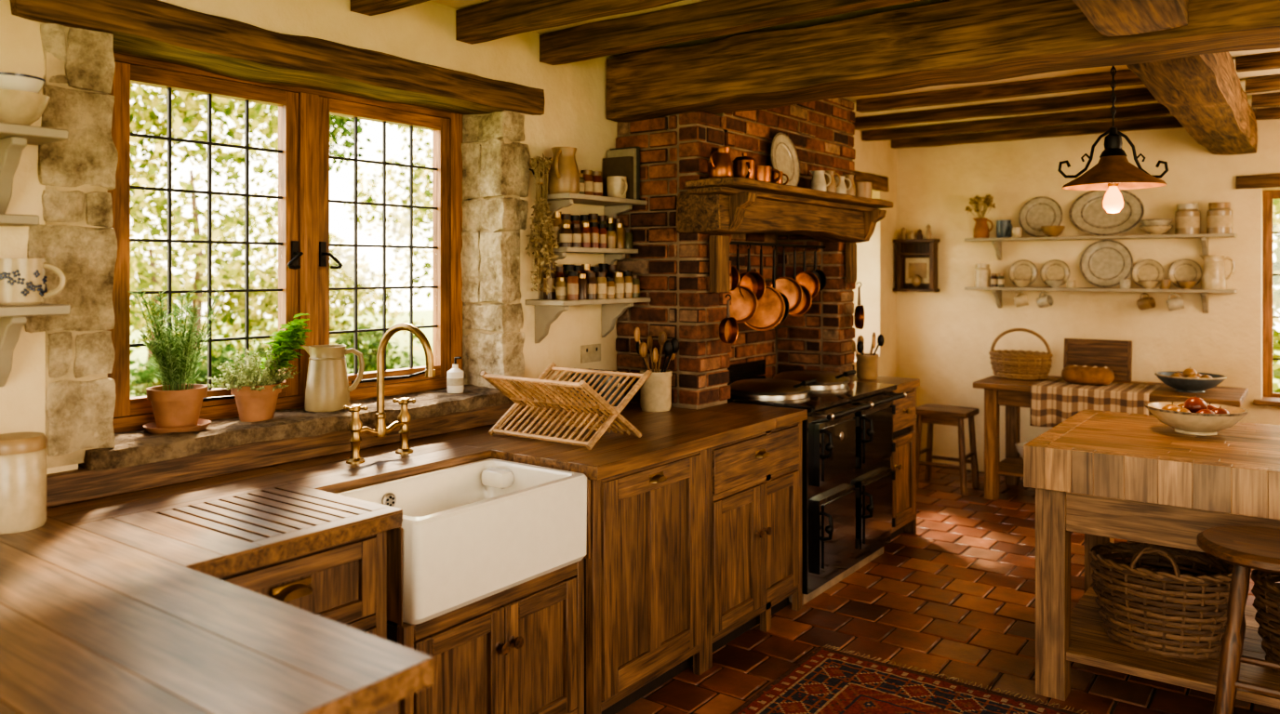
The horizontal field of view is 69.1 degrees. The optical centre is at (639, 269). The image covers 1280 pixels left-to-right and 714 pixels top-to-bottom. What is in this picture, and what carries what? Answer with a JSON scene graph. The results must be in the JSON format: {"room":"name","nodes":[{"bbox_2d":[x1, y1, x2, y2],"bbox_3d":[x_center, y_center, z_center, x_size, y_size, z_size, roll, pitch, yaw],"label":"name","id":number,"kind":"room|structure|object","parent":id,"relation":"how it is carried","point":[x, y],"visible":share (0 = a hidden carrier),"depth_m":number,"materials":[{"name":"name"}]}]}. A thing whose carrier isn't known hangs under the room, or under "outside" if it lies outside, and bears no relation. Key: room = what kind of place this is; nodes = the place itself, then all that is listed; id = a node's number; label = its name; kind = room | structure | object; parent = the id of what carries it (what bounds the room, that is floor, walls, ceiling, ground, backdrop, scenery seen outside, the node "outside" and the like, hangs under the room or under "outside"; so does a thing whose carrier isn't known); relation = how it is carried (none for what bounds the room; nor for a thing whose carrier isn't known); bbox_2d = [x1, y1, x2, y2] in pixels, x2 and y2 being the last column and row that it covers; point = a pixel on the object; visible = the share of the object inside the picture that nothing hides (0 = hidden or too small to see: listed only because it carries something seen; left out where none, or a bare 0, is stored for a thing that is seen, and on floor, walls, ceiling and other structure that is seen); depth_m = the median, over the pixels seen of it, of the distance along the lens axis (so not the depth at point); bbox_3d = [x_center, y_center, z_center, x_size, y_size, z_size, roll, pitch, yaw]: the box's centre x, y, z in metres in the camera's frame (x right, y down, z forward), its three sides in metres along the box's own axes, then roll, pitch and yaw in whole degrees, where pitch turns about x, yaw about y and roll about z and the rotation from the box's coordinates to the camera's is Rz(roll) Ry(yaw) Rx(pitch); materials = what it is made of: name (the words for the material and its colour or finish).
{"room":"farmhouse kitchen","nodes":[
{"label":"farmhouse kitchen","id":0,"kind":"room"},
{"bbox_2d":[350,0,429,15],"bbox_3d":[-0.121,-0.959,2.644,2.134,0.127,0.100,0,0,36],"label":"joist","id":1,"kind":"object","parent":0,"point":[370,7],"depth_m":3.19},
{"bbox_2d":[0,0,896,474],"bbox_3d":[-0.622,0.253,4.111,0.400,2.550,9.100,0,0,36],"label":"wall","id":2,"kind":"structure","parent":0,"point":[573,115],"depth_m":3.94,"materials":[{"name":"beige paint"}]},
{"bbox_2d":[0,121,70,386],"bbox_3d":[-1.741,-0.026,2.073,0.199,0.653,0.790,0,0,36],"label":"shelf","id":3,"kind":"object","parent":2,"relation":"attached to","point":[14,138],"visible":0.98,"depth_m":2.31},
{"bbox_2d":[0,71,50,125],"bbox_3d":[-1.565,-0.416,2.323,0.156,0.128,0.155,0,0,36],"label":"mixing bowl","id":4,"kind":"object","parent":3,"relation":"on","point":[21,102],"visible":0.88,"depth_m":2.29,"materials":[{"name":"beige ceramic"}]},
{"bbox_2d":[0,258,66,306],"bbox_3d":[-1.548,0.030,2.330,0.134,0.115,0.153,0,0,36],"label":"patterned mug","id":5,"kind":"object","parent":3,"relation":"on","point":[22,281],"visible":1,"depth_m":2.29,"materials":[{"name":"beige ceramic"}]},
{"bbox_2d":[26,22,529,468],"bbox_3d":[-1.191,-0.092,3.307,0.412,1.240,1.918,0,0,36],"label":"window","id":6,"kind":"structure","parent":2,"relation":"in","point":[303,245],"depth_m":3.25,"materials":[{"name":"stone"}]},
{"bbox_2d":[13,0,543,118],"bbox_3d":[-1.127,-0.717,3.293,0.329,0.142,2.022,0,0,36],"label":"lintel beam","id":7,"kind":"structure","parent":2,"relation":"attached to","point":[151,30],"depth_m":3.04,"materials":[{"name":"brown wood"}]},
{"bbox_2d":[78,386,518,472],"bbox_3d":[-1.175,0.527,3.321,0.453,0.075,1.689,0,0,36],"label":"window sill","id":8,"kind":"structure","parent":2,"relation":"attached to","point":[132,448],"depth_m":2.99,"materials":[{"name":"stone"}]},
{"bbox_2d":[129,286,225,434],"bbox_3d":[-1.427,0.272,2.871,0.272,0.452,0.220,0,0,-25],"label":"rosemary","id":9,"kind":"object","parent":8,"relation":"on","point":[176,406],"visible":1,"depth_m":2.85,"materials":[{"name":"plant"}]},
{"bbox_2d":[205,313,311,422],"bbox_3d":[-1.242,0.323,3.113,0.241,0.350,0.365,0,0,25],"label":"potted herbs","id":10,"kind":"object","parent":8,"relation":"on","point":[256,399],"visible":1,"depth_m":3.05,"materials":[{"name":"plant"}]},
{"bbox_2d":[302,345,364,412],"bbox_3d":[-1.103,0.384,3.319,0.176,0.227,0.170,0,0,36],"label":"jug","id":11,"kind":"object","parent":8,"relation":"on","point":[327,389],"visible":0.98,"depth_m":3.26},
{"bbox_2d":[446,357,464,393],"bbox_3d":[-0.748,0.424,3.769,0.069,0.147,0.069,0,0,36],"label":"soap bottle","id":12,"kind":"object","parent":8,"relation":"on","point":[455,377],"visible":1,"depth_m":3.74,"materials":[{"name":"white ceramic"}]},
{"bbox_2d":[46,391,570,507],"bbox_3d":[-1.211,0.585,2.943,0.030,0.084,3.720,0,0,36],"label":"trim","id":13,"kind":"structure","parent":2,"relation":"attached to","point":[81,485],"depth_m":2.86,"materials":[{"name":"brown wood"}]},
{"bbox_2d":[525,192,650,344],"bbox_3d":[-0.220,-0.002,4.135,0.219,0.640,0.615,0,0,36],"label":"spice shelf","id":14,"kind":"object","parent":2,"relation":"attached to","point":[547,312],"visible":0.79,"depth_m":4.05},
{"bbox_2d":[525,153,560,294],"bbox_3d":[-0.415,-0.189,3.927,0.154,0.598,0.167,0,0,36],"label":"dried herbs","id":15,"kind":"object","parent":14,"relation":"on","point":[542,246],"visible":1,"depth_m":3.90,"materials":[{"name":"green plant"}]},
{"bbox_2d":[547,146,579,193],"bbox_3d":[-0.323,-0.424,3.998,0.135,0.204,0.154,0,0,-22],"label":"jug","id":16,"kind":"object","parent":14,"relation":"on","point":[564,176],"visible":0.91,"depth_m":3.95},
{"bbox_2d":[542,211,639,300],"bbox_3d":[-0.196,-0.063,4.162,0.195,0.382,0.545,0,0,36],"label":"spice jars","id":17,"kind":"object","parent":14,"relation":"on","point":[571,282],"visible":0.94,"depth_m":4.08,"materials":[{"name":"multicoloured glass"}]},
{"bbox_2d":[579,170,602,196],"bbox_3d":[-0.238,-0.382,4.146,0.065,0.120,0.195,0,0,36],"label":"jars","id":18,"kind":"object","parent":14,"relation":"on","point":[591,182],"visible":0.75,"depth_m":4.13,"materials":[{"name":"glass"}]},
{"bbox_2d":[607,175,627,198],"bbox_3d":[-0.093,-0.372,4.232,0.122,0.100,0.090,0,0,36],"label":"coffee mug","id":19,"kind":"object","parent":14,"relation":"on","point":[617,185],"visible":0.83,"depth_m":4.20,"materials":[{"name":"beige ceramic"}]},
{"bbox_2d":[602,146,639,199],"bbox_3d":[-0.087,-0.447,4.351,0.160,0.250,0.079,0,0,36],"label":"books","id":20,"kind":"object","parent":14,"relation":"on","point":[621,162],"visible":0.59,"depth_m":4.32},
{"bbox_2d":[580,344,600,363],"bbox_3d":[-0.225,0.388,4.304,0.011,0.080,0.140,0,0,36],"label":"power socket","id":21,"kind":"object","parent":2,"relation":"attached to","point":[589,353],"visible":1,"depth_m":4.29,"materials":[{"name":"beige plastic"}]},
{"bbox_2d":[853,169,889,191],"bbox_3d":[1.488,-0.662,6.809,0.226,0.128,1.250,0,0,36],"label":"lintel beam","id":22,"kind":"structure","parent":2,"relation":"attached to","point":[881,183],"depth_m":7.01,"materials":[{"name":"brown wood"}]},
{"bbox_2d":[455,0,672,42],"bbox_3d":[0.167,-0.960,3.035,2.137,0.132,0.099,0,0,36],"label":"joist","id":23,"kind":"object","parent":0,"point":[489,19],"depth_m":3.44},
{"bbox_2d":[539,0,914,64],"bbox_3d":[0.450,-0.962,3.424,2.128,0.131,0.099,0,0,36],"label":"joist","id":24,"kind":"object","parent":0,"point":[700,19],"depth_m":3.58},
{"bbox_2d":[429,0,1279,139],"bbox_3d":[1.186,-1.072,2.602,5.100,0.100,9.400,0,0,36],"label":"ceiling","id":25,"kind":"structure","parent":0,"point":[456,4],"depth_m":4.93,"materials":[{"name":"paint"}]},
{"bbox_2d":[857,68,1142,113],"bbox_3d":[1.992,-0.987,5.131,1.658,0.077,0.078,0,0,36],"label":"joist","id":26,"kind":"object","parent":25,"relation":"attached to","point":[1093,80],"depth_m":5.10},
{"bbox_2d":[853,88,1159,129],"bbox_3d":[2.158,-0.987,5.757,2.132,0.081,0.083,0,0,36],"label":"joist","id":27,"kind":"object","parent":25,"relation":"attached to","point":[1144,95],"depth_m":5.65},
{"bbox_2d":[862,103,1171,140],"bbox_3d":[2.514,-0.984,6.242,2.133,0.081,0.086,0,0,36],"label":"joist","id":28,"kind":"object","parent":25,"relation":"attached to","point":[1154,109],"depth_m":6.18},
{"bbox_2d":[890,116,1186,148],"bbox_3d":[2.852,-0.984,6.709,2.139,0.079,0.079,0,0,36],"label":"joist","id":29,"kind":"object","parent":25,"relation":"attached to","point":[1158,123],"depth_m":6.66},
{"bbox_2d":[1057,65,1168,213],"bbox_3d":[1.893,-0.586,3.720,0.376,0.722,0.376,0,0,36],"label":"pendant lamp","id":30,"kind":"object","parent":25,"relation":"hanging from","point":[1113,168],"depth_m":3.70,"materials":[{"name":"black metal"}]},
{"bbox_2d":[1124,51,1257,156],"bbox_3d":[2.867,-0.875,4.693,0.271,0.272,3.442,0,0,36],"label":"ceiling beam","id":31,"kind":"structure","parent":25,"relation":"attached to","point":[1206,93],"depth_m":4.18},
{"bbox_2d":[1251,92,1279,106],"bbox_3d":[4.388,-0.988,4.864,1.994,0.077,0.083,0,0,36],"label":"joist","id":32,"kind":"object","parent":25,"relation":"attached to","point":[1273,99],"depth_m":5.39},
{"bbox_2d":[1256,106,1279,119],"bbox_3d":[4.734,-0.986,5.335,1.998,0.084,0.080,0,0,36],"label":"joist","id":33,"kind":"object","parent":25,"relation":"attached to","point":[1271,113],"depth_m":5.86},
{"bbox_2d":[603,0,1279,119],"bbox_3d":[1.696,-0.866,3.215,4.398,0.302,0.359,0,0,36],"label":"ceiling beam","id":34,"kind":"structure","parent":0,"point":[938,41],"depth_m":3.55,"materials":[{"name":"wood"}]},
{"bbox_2d":[615,465,1279,713],"bbox_3d":[1.186,1.577,2.602,5.100,0.102,9.400,0,0,36],"label":"floor","id":35,"kind":"structure","parent":0,"point":[954,596],"depth_m":4.03,"materials":[{"name":"tile"}]},
{"bbox_2d":[218,531,399,713],"bbox_3d":[-1.163,1.101,1.709,1.465,0.855,1.785,0,0,36],"label":"base cabinet","id":36,"kind":"object","parent":35,"relation":"on","point":[345,583],"visible":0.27,"depth_m":2.33,"materials":[{"name":"brown wood"}]},
{"bbox_2d":[386,479,590,713],"bbox_3d":[-0.687,1.101,2.922,0.800,0.855,0.732,0,0,36],"label":"base cabinet","id":37,"kind":"object","parent":35,"relation":"on","point":[519,649],"visible":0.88,"depth_m":2.71,"materials":[{"name":"brown wood"}]},
{"bbox_2d":[0,401,807,713],"bbox_3d":[-0.517,0.650,2.587,1.570,0.045,4.065,0,0,36],"label":"countertop","id":38,"kind":"structure","parent":37,"relation":"on","point":[117,604],"depth_m":1.88,"materials":[{"name":"brown wood"}]},
{"bbox_2d":[0,431,47,534],"bbox_3d":[-1.525,0.516,2.268,0.136,0.224,0.136,0,0,36],"label":"canister","id":39,"kind":"object","parent":38,"relation":"on","point":[22,455],"visible":1,"depth_m":2.23,"materials":[{"name":"beige ceramic"}]},
{"bbox_2d":[343,322,435,464],"bbox_3d":[-0.796,0.402,3.061,0.254,0.452,0.274,0,0,36],"label":"bridge faucet","id":40,"kind":"object","parent":38,"relation":"on","point":[355,426],"visible":1,"depth_m":3.10,"materials":[{"name":"gold metal"}]},
{"bbox_2d":[335,458,586,625],"bbox_3d":[-0.548,0.789,2.816,0.446,0.273,0.706,0,0,36],"label":"sink","id":41,"kind":"object","parent":38,"relation":"in","point":[473,532],"visible":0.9,"depth_m":2.72,"materials":[{"name":"white ceramic"}]},
{"bbox_2d":[480,362,651,450],"bbox_3d":[-0.277,0.503,3.499,0.502,0.247,0.410,0,0,36],"label":"dish rack","id":42,"kind":"object","parent":38,"relation":"on","point":[525,402],"visible":1,"depth_m":3.45,"materials":[{"name":"brown wood"}]},
{"bbox_2d":[570,369,624,414],"bbox_3d":[-0.182,0.536,4.099,0.225,0.183,0.160,0,0,36],"label":"toaster","id":43,"kind":"object","parent":38,"relation":"on","point":[573,374],"visible":0.19,"depth_m":4.03,"materials":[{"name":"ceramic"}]},
{"bbox_2d":[634,326,679,412],"bbox_3d":[0.070,0.441,4.163,0.217,0.374,0.175,0,0,36],"label":"utensil crock","id":44,"kind":"object","parent":38,"relation":"on","point":[656,393],"visible":0.95,"depth_m":4.11,"materials":[{"name":"beige ceramic"}]},
{"bbox_2d":[584,449,706,713],"bbox_3d":[-0.257,1.101,3.485,0.829,0.855,0.680,0,0,36],"label":"base cabinet","id":45,"kind":"object","parent":35,"relation":"on","point":[645,574],"visible":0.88,"depth_m":3.22,"materials":[{"name":"brown wood"}]},
{"bbox_2d":[615,95,855,410],"bbox_3d":[0.588,0.258,5.020,0.479,2.540,1.753,0,0,36],"label":"brick chimney","id":46,"kind":"object","parent":35,"relation":"on","point":[673,268],"visible":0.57,"depth_m":4.40,"materials":[{"name":"brick"}]},
{"bbox_2d":[729,241,825,248],"bbox_3d":[0.723,-0.132,4.967,0.016,0.015,1.210,0,0,36],"label":"rail","id":47,"kind":"object","parent":46,"relation":"attached to","point":[730,243],"visible":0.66,"depth_m":4.95,"materials":[{"name":"black metal"}]},
{"bbox_2d":[728,243,758,323],"bbox_3d":[0.490,0.066,4.647,0.187,0.399,0.082,0,0,-2],"label":"copper saucepan","id":48,"kind":"object","parent":47,"relation":"hanging from","point":[742,310],"visible":0.66,"depth_m":4.68,"materials":[{"name":"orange metal"}]},
{"bbox_2d":[739,244,765,301],"bbox_3d":[0.555,0.016,4.736,0.156,0.298,0.072,0,0,-25],"label":"copper saucepan","id":49,"kind":"object","parent":47,"relation":"hanging from","point":[754,281],"visible":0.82,"depth_m":4.76,"materials":[{"name":"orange metal"}]},
{"bbox_2d":[744,245,785,331],"bbox_3d":[0.631,0.092,4.841,0.239,0.450,0.102,0,0,3],"label":"copper saucepan","id":50,"kind":"object","parent":47,"relation":"hanging from","point":[770,312],"visible":0.69,"depth_m":4.88,"materials":[{"name":"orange metal"}]},
{"bbox_2d":[769,246,802,312],"bbox_3d":[0.779,0.051,5.043,0.198,0.369,0.072,0,0,-2],"label":"copper saucepan","id":51,"kind":"object","parent":47,"relation":"hanging from","point":[788,286],"visible":0.69,"depth_m":5.07,"materials":[{"name":"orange metal"}]},
{"bbox_2d":[788,246,812,316],"bbox_3d":[0.856,0.061,5.147,0.177,0.389,0.062,0,0,-14],"label":"copper saucepan","id":52,"kind":"object","parent":47,"relation":"hanging from","point":[806,304],"visible":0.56,"depth_m":5.15,"materials":[{"name":"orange metal"}]},
{"bbox_2d":[792,246,820,299],"bbox_3d":[0.927,0.021,5.244,0.166,0.308,0.052,0,0,-14],"label":"copper saucepan","id":53,"kind":"object","parent":47,"relation":"hanging from","point":[809,280],"visible":0.73,"depth_m":5.26,"materials":[{"name":"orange metal"}]},
{"bbox_2d":[674,176,893,293],"bbox_3d":[0.785,-0.148,4.779,0.377,0.505,1.837,0,0,36],"label":"mantelpiece","id":54,"kind":"object","parent":46,"relation":"attached to","point":[718,207],"visible":0.98,"depth_m":4.34,"materials":[{"name":"brown wood"}]},
{"bbox_2d":[708,146,733,178],"bbox_3d":[0.358,-0.469,4.105,0.110,0.143,0.125,0,0,1],"label":"jug","id":55,"kind":"object","parent":54,"relation":"on","point":[720,166],"visible":0.9,"depth_m":4.07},
{"bbox_2d":[719,294,738,344],"bbox_3d":[0.403,0.227,4.241,0.032,0.228,0.125,0,0,36],"label":"ladle","id":56,"kind":"object","parent":54,"relation":"hanging from","point":[728,328],"visible":1,"depth_m":4.25,"materials":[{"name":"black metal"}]},
{"bbox_2d":[733,152,755,180],"bbox_3d":[0.479,-0.467,4.251,0.116,0.137,0.118,0,0,36],"label":"copper pot","id":57,"kind":"object","parent":54,"relation":"on","point":[744,166],"visible":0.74,"depth_m":4.22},
{"bbox_2d":[755,165,781,183],"bbox_3d":[0.573,-0.441,4.366,0.145,0.085,0.119,0,0,36],"label":"mug","id":58,"kind":"object","parent":54,"relation":"on","point":[763,173],"visible":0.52,"depth_m":4.32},
{"bbox_2d":[771,133,799,186],"bbox_3d":[0.739,-0.548,4.726,0.053,0.297,0.300,0,0,36],"label":"serving plate","id":59,"kind":"object","parent":54,"relation":"on","point":[784,156],"visible":0.8,"depth_m":4.75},
{"bbox_2d":[810,170,831,190],"bbox_3d":[0.945,-0.459,4.885,0.101,0.122,0.084,0,0,36],"label":"jug","id":60,"kind":"object","parent":54,"relation":"on","point":[819,182],"visible":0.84,"depth_m":4.86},
{"bbox_2d":[853,281,864,329],"bbox_3d":[1.283,0.212,5.443,0.032,0.278,0.146,0,0,25],"label":"frying pan","id":61,"kind":"object","parent":54,"relation":"hanging from","point":[859,315],"visible":1,"depth_m":5.44,"materials":[{"name":"black metal"}]},
{"bbox_2d":[690,421,801,671],"bbox_3d":[0.188,1.101,4.086,0.837,0.855,0.813,0,0,36],"label":"base cabinet","id":62,"kind":"object","parent":35,"relation":"on","point":[753,483],"visible":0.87,"depth_m":3.82,"materials":[{"name":"brown wood"}]},
{"bbox_2d":[727,360,906,605],"bbox_3d":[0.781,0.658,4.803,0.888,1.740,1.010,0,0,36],"label":"range cooker","id":63,"kind":"object","parent":35,"relation":"on","point":[847,446],"visible":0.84,"depth_m":4.49,"materials":[{"name":"black metal"}]},
{"bbox_2d":[890,387,916,540],"bbox_3d":[1.343,1.101,5.300,0.407,0.855,0.420,0,0,36],"label":"base cabinet","id":64,"kind":"object","parent":35,"relation":"on","point":[903,461],"visible":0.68,"depth_m":5.23,"materials":[{"name":"brown wood"}]},
{"bbox_2d":[847,374,919,393],"bbox_3d":[1.331,0.650,5.303,0.395,0.045,0.410,0,0,36],"label":"countertop","id":65,"kind":"structure","parent":64,"relation":"on","point":[902,384],"depth_m":5.25,"materials":[{"name":"brown wood"}]},
{"bbox_2d":[852,332,884,379],"bbox_3d":[1.314,0.494,5.358,0.178,0.268,0.155,0,0,36],"label":"utensil crock","id":66,"kind":"object","parent":65,"relation":"on","point":[867,364],"visible":1,"depth_m":5.32,"materials":[{"name":"beige ceramic"}]},
{"bbox_2d":[730,644,1097,713],"bbox_3d":[0.602,1.522,2.473,1.310,0.008,2.301,0,0,36],"label":"rug","id":67,"kind":"object","parent":35,"relation":"on","point":[827,681],"visible":1,"depth_m":3.32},
{"bbox_2d":[916,403,979,495],"bbox_3d":[2.137,1.248,6.509,0.388,0.563,0.325,0,0,36],"label":"wooden stool","id":68,"kind":"object","parent":35,"relation":"on","point":[931,414],"visible":0.95,"depth_m":6.47,"materials":[{"name":"brown wood"}]},
{"bbox_2d":[973,375,1248,500],"bbox_3d":[3.023,1.138,6.027,1.500,0.780,0.699,0,0,36],"label":"side table","id":69,"kind":"object","parent":35,"relation":"on","point":[1012,393],"visible":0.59,"depth_m":6.16,"materials":[{"name":"brown wood"}]},
{"bbox_2d":[988,328,1053,379],"bbox_3d":[2.621,0.573,6.409,0.413,0.341,0.309,0,0,30],"label":"bread basket","id":70,"kind":"object","parent":69,"relation":"on","point":[1015,365],"visible":1,"depth_m":6.31,"materials":[{"name":"wicker"}]},
{"bbox_2d":[1029,378,1160,427],"bbox_3d":[2.917,0.870,5.958,0.670,0.256,0.539,0,0,36],"label":"plaid tablecloth","id":71,"kind":"object","parent":69,"relation":"on","point":[1053,401],"visible":0.79,"depth_m":5.83,"materials":[{"name":"fabric"}]},
{"bbox_2d":[1060,364,1114,385],"bbox_3d":[2.893,0.682,6.019,0.308,0.122,0.156,0,0,36],"label":"bread loaf","id":72,"kind":"object","parent":71,"relation":"on","point":[1074,374],"visible":1,"depth_m":5.96,"materials":[{"name":"food"}]},
{"bbox_2d":[1063,338,1132,381],"bbox_3d":[3.115,0.612,6.339,0.420,0.270,0.057,0,0,36],"label":"chopping board","id":73,"kind":"object","parent":69,"relation":"on","point":[1116,355],"visible":0.8,"depth_m":6.32,"materials":[{"name":"brown wood"}]},
{"bbox_2d":[1154,366,1226,392],"bbox_3d":[3.385,0.673,5.726,0.384,0.150,0.382,0,0,36],"label":"fruit bowl","id":74,"kind":"object","parent":69,"relation":"on","point":[1189,380],"visible":1,"depth_m":5.65,"materials":[{"name":"ceramic"}]},
{"bbox_2d":[1023,409,1279,709],"bbox_3d":[2.200,1.078,3.378,1.280,0.900,1.050,0,0,36],"label":"kitchen island","id":75,"kind":"object","parent":35,"relation":"on","point":[1103,476],"visible":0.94,"depth_m":3.24,"materials":[{"name":"brown wood"}]},
{"bbox_2d":[1089,542,1233,660],"bbox_3d":[1.900,1.164,3.392,0.475,0.387,0.372,0,0,32],"label":"wicker basket","id":76,"kind":"object","parent":75,"relation":"on","point":[1177,620],"visible":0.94,"depth_m":3.27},
{"bbox_2d":[1145,395,1248,435],"bbox_3d":[2.142,0.555,3.587,0.343,0.145,0.342,0,0,36],"label":"fruit bowl","id":77,"kind":"object","parent":75,"relation":"on","point":[1193,416],"visible":1,"depth_m":3.52,"materials":[{"name":"beige ceramic"}]},
{"bbox_2d":[1250,569,1279,676],"bbox_3d":[2.296,1.160,3.103,0.434,0.397,0.372,0,0,33],"label":"wicker basket","id":78,"kind":"object","parent":75,"relation":"on","point":[1266,592],"visible":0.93,"depth_m":3.12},
{"bbox_2d":[1197,525,1279,713],"bbox_3d":[1.825,1.158,2.680,0.380,0.744,0.380,0,0,36],"label":"bar stool","id":79,"kind":"object","parent":35,"relation":"on","point":[1256,548],"visible":1,"depth_m":2.65,"materials":[{"name":"brown wood"}]},
{"bbox_2d":[896,111,1279,472],"bbox_3d":[3.913,0.253,6.244,4.400,2.550,0.300,0,0,36],"label":"wall","id":80,"kind":"structure","parent":0,"point":[945,338],"depth_m":6.72,"materials":[{"name":"beige paint"}]},
{"bbox_2d":[893,239,939,292],"bbox_3d":[2.159,-0.032,7.267,0.330,0.410,0.119,0,0,36],"label":"display cabinet","id":81,"kind":"object","parent":80,"relation":"attached to","point":[916,260],"visible":1,"depth_m":7.28,"materials":[{"name":"brown wood"}]},
{"bbox_2d":[964,233,1237,313],"bbox_3d":[3.150,0.028,6.480,1.690,0.520,0.219,0,0,36],"label":"shelf","id":82,"kind":"object","parent":80,"relation":"attached to","point":[996,242],"visible":0.95,"depth_m":6.34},
{"bbox_2d":[965,193,995,238],"bbox_3d":[2.534,-0.401,6.931,0.206,0.336,0.169,0,0,36],"label":"jug","id":83,"kind":"object","parent":82,"relation":"on","point":[981,230],"visible":0.98,"depth_m":6.89,"materials":[{"name":"ceramic"}]},
{"bbox_2d":[974,264,990,287],"bbox_3d":[2.549,0.043,6.920,0.110,0.170,0.110,0,0,36],"label":"lidded canister","id":84,"kind":"object","parent":82,"relation":"on","point":[982,273],"visible":1,"depth_m":6.88,"materials":[{"name":"beige ceramic"}]},
{"bbox_2d":[1009,259,1037,286],"bbox_3d":[2.808,0.026,6.817,0.200,0.198,0.042,0,0,36],"label":"plate","id":85,"kind":"object","parent":82,"relation":"in","point":[1020,270],"visible":0.8,"depth_m":6.82,"materials":[{"name":"beige ceramic"}]},
{"bbox_2d":[1018,196,1062,237],"bbox_3d":[2.905,-0.383,6.746,0.300,0.297,0.053,0,0,36],"label":"dinner plate","id":86,"kind":"object","parent":82,"relation":"on","point":[1037,212],"visible":0.89,"depth_m":6.76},
{"bbox_2d":[1040,259,1069,286],"bbox_3d":[2.986,0.026,6.687,0.200,0.198,0.042,0,0,36],"label":"plate","id":87,"kind":"object","parent":82,"relation":"in","point":[1055,269],"visible":0.82,"depth_m":6.70,"materials":[{"name":"beige ceramic"}]},
{"bbox_2d":[1068,189,1144,236],"bbox_3d":[3.253,-0.403,6.494,0.476,0.337,0.057,0,0,36],"label":"oval platter","id":88,"kind":"object","parent":82,"relation":"on","point":[1086,213],"visible":0.86,"depth_m":6.51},
{"bbox_2d":[1080,240,1133,287],"bbox_3d":[3.256,-0.043,6.498,0.340,0.337,0.057,0,0,36],"label":"plate","id":89,"kind":"object","parent":82,"relation":"on","point":[1103,263],"visible":1,"depth_m":6.50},
{"bbox_2d":[1131,259,1164,287],"bbox_3d":[3.462,0.026,6.338,0.200,0.198,0.042,0,0,36],"label":"plate","id":90,"kind":"object","parent":82,"relation":"in","point":[1144,269],"visible":0.82,"depth_m":6.35,"materials":[{"name":"beige ceramic"}]},
{"bbox_2d":[1139,219,1172,234],"bbox_3d":[3.451,-0.283,6.223,0.192,0.101,0.191,0,0,36],"label":"stacked bowls","id":91,"kind":"object","parent":82,"relation":"on","point":[1150,226],"visible":0.96,"depth_m":6.16,"materials":[{"name":"beige ceramic"}]},
{"bbox_2d":[1168,258,1202,288],"bbox_3d":[3.639,0.026,6.209,0.200,0.198,0.042,0,0,36],"label":"plate","id":92,"kind":"object","parent":82,"relation":"in","point":[1185,269],"visible":0.75,"depth_m":6.22,"materials":[{"name":"beige ceramic"}]},
{"bbox_2d":[1174,203,1199,234],"bbox_3d":[3.614,-0.333,6.141,0.143,0.200,0.143,0,0,36],"label":"storage jar","id":93,"kind":"object","parent":82,"relation":"on","point":[1187,219],"visible":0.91,"depth_m":6.08,"materials":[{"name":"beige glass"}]},
{"bbox_2d":[1199,254,1235,289],"bbox_3d":[3.728,0.016,6.023,0.140,0.222,0.168,0,0,-20],"label":"milk jug","id":94,"kind":"object","parent":82,"relation":"on","point":[1213,276],"visible":0.97,"depth_m":5.99,"materials":[{"name":"beige ceramic"}]},
{"bbox_2d":[1206,202,1232,233],"bbox_3d":[3.760,-0.333,6.035,0.143,0.200,0.143,0,0,36],"label":"storage jar","id":95,"kind":"object","parent":82,"relation":"on","point":[1219,215],"visible":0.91,"depth_m":5.98,"materials":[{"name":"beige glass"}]},
{"bbox_2d":[1236,173,1279,189],"bbox_3d":[4.420,-0.566,5.725,1.264,0.100,0.145,0,0,36],"label":"lintel beam","id":96,"kind":"structure","parent":80,"relation":"attached to","point":[1259,181],"depth_m":5.97,"materials":[{"name":"brown wood"}]},
{"bbox_2d":[1262,189,1279,398],"bbox_3d":[4.527,0.173,5.881,0.980,1.390,0.060,0,0,36],"label":"window","id":97,"kind":"structure","parent":80,"relation":"in","point":[1268,196],"depth_m":6.13,"materials":[{"name":"brown wood"}]},
{"bbox_2d":[1069,0,1190,35],"bbox_3d":[0.165,-0.884,1.006,0.277,0.259,5.022,0,0,36],"label":"ceiling beam","id":98,"kind":"structure","parent":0,"point":[1113,17],"depth_m":2.82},
{"bbox_2d":[1236,52,1279,73],"bbox_3d":[3.683,-0.986,3.898,1.997,0.074,0.082,0,0,36],"label":"joist","id":99,"kind":"object","parent":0,"point":[1267,61],"depth_m":4.41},
{"bbox_2d":[1243,74,1279,92],"bbox_3d":[4.032,-0.985,4.385,1.995,0.078,0.081,0,0,36],"label":"joist","id":100,"kind":"object","parent":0,"point":[1271,82],"depth_m":4.90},
{"label":"outside","id":101,"kind":"structure","parent":0,"visible":0},
{"bbox_2d":[130,309,1279,397],"bbox_3d":[3.112,1.928,8.875,60.000,0.200,42.000,0,0,36],"label":"ground","id":102,"kind":"structure","parent":101,"point":[141,353],"depth_m":25.22,"materials":[{"name":"green plant"}]},
{"bbox_2d":[130,106,420,397],"bbox_3d":[-3.823,-0.745,11.907,1.924,5.742,10.385,0,0,36],"label":"hedge","id":103,"kind":"object","parent":102,"relation":"on","point":[146,378],"visible":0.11,"depth_m":11.71,"materials":[{"name":"green plant"}]},
{"bbox_2d":[130,83,432,382],"bbox_3d":[-4.894,-2.037,20.690,5.740,9.663,21.267,0,0,36],"label":"foliage","id":104,"kind":"object","parent":102,"relation":"on","point":[189,116],"visible":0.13,"depth_m":16.50,"materials":[{"name":"green plant"}]},
{"bbox_2d":[1273,199,1279,392],"bbox_3d":[7.661,-0.067,9.240,6.482,4.452,4.016,0,0,36],"label":"shrub","id":105,"kind":"object","parent":102,"relation":"on","point":[1276,202],"visible":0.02,"depth_m":9.56,"materials":[{"name":"green plant"}]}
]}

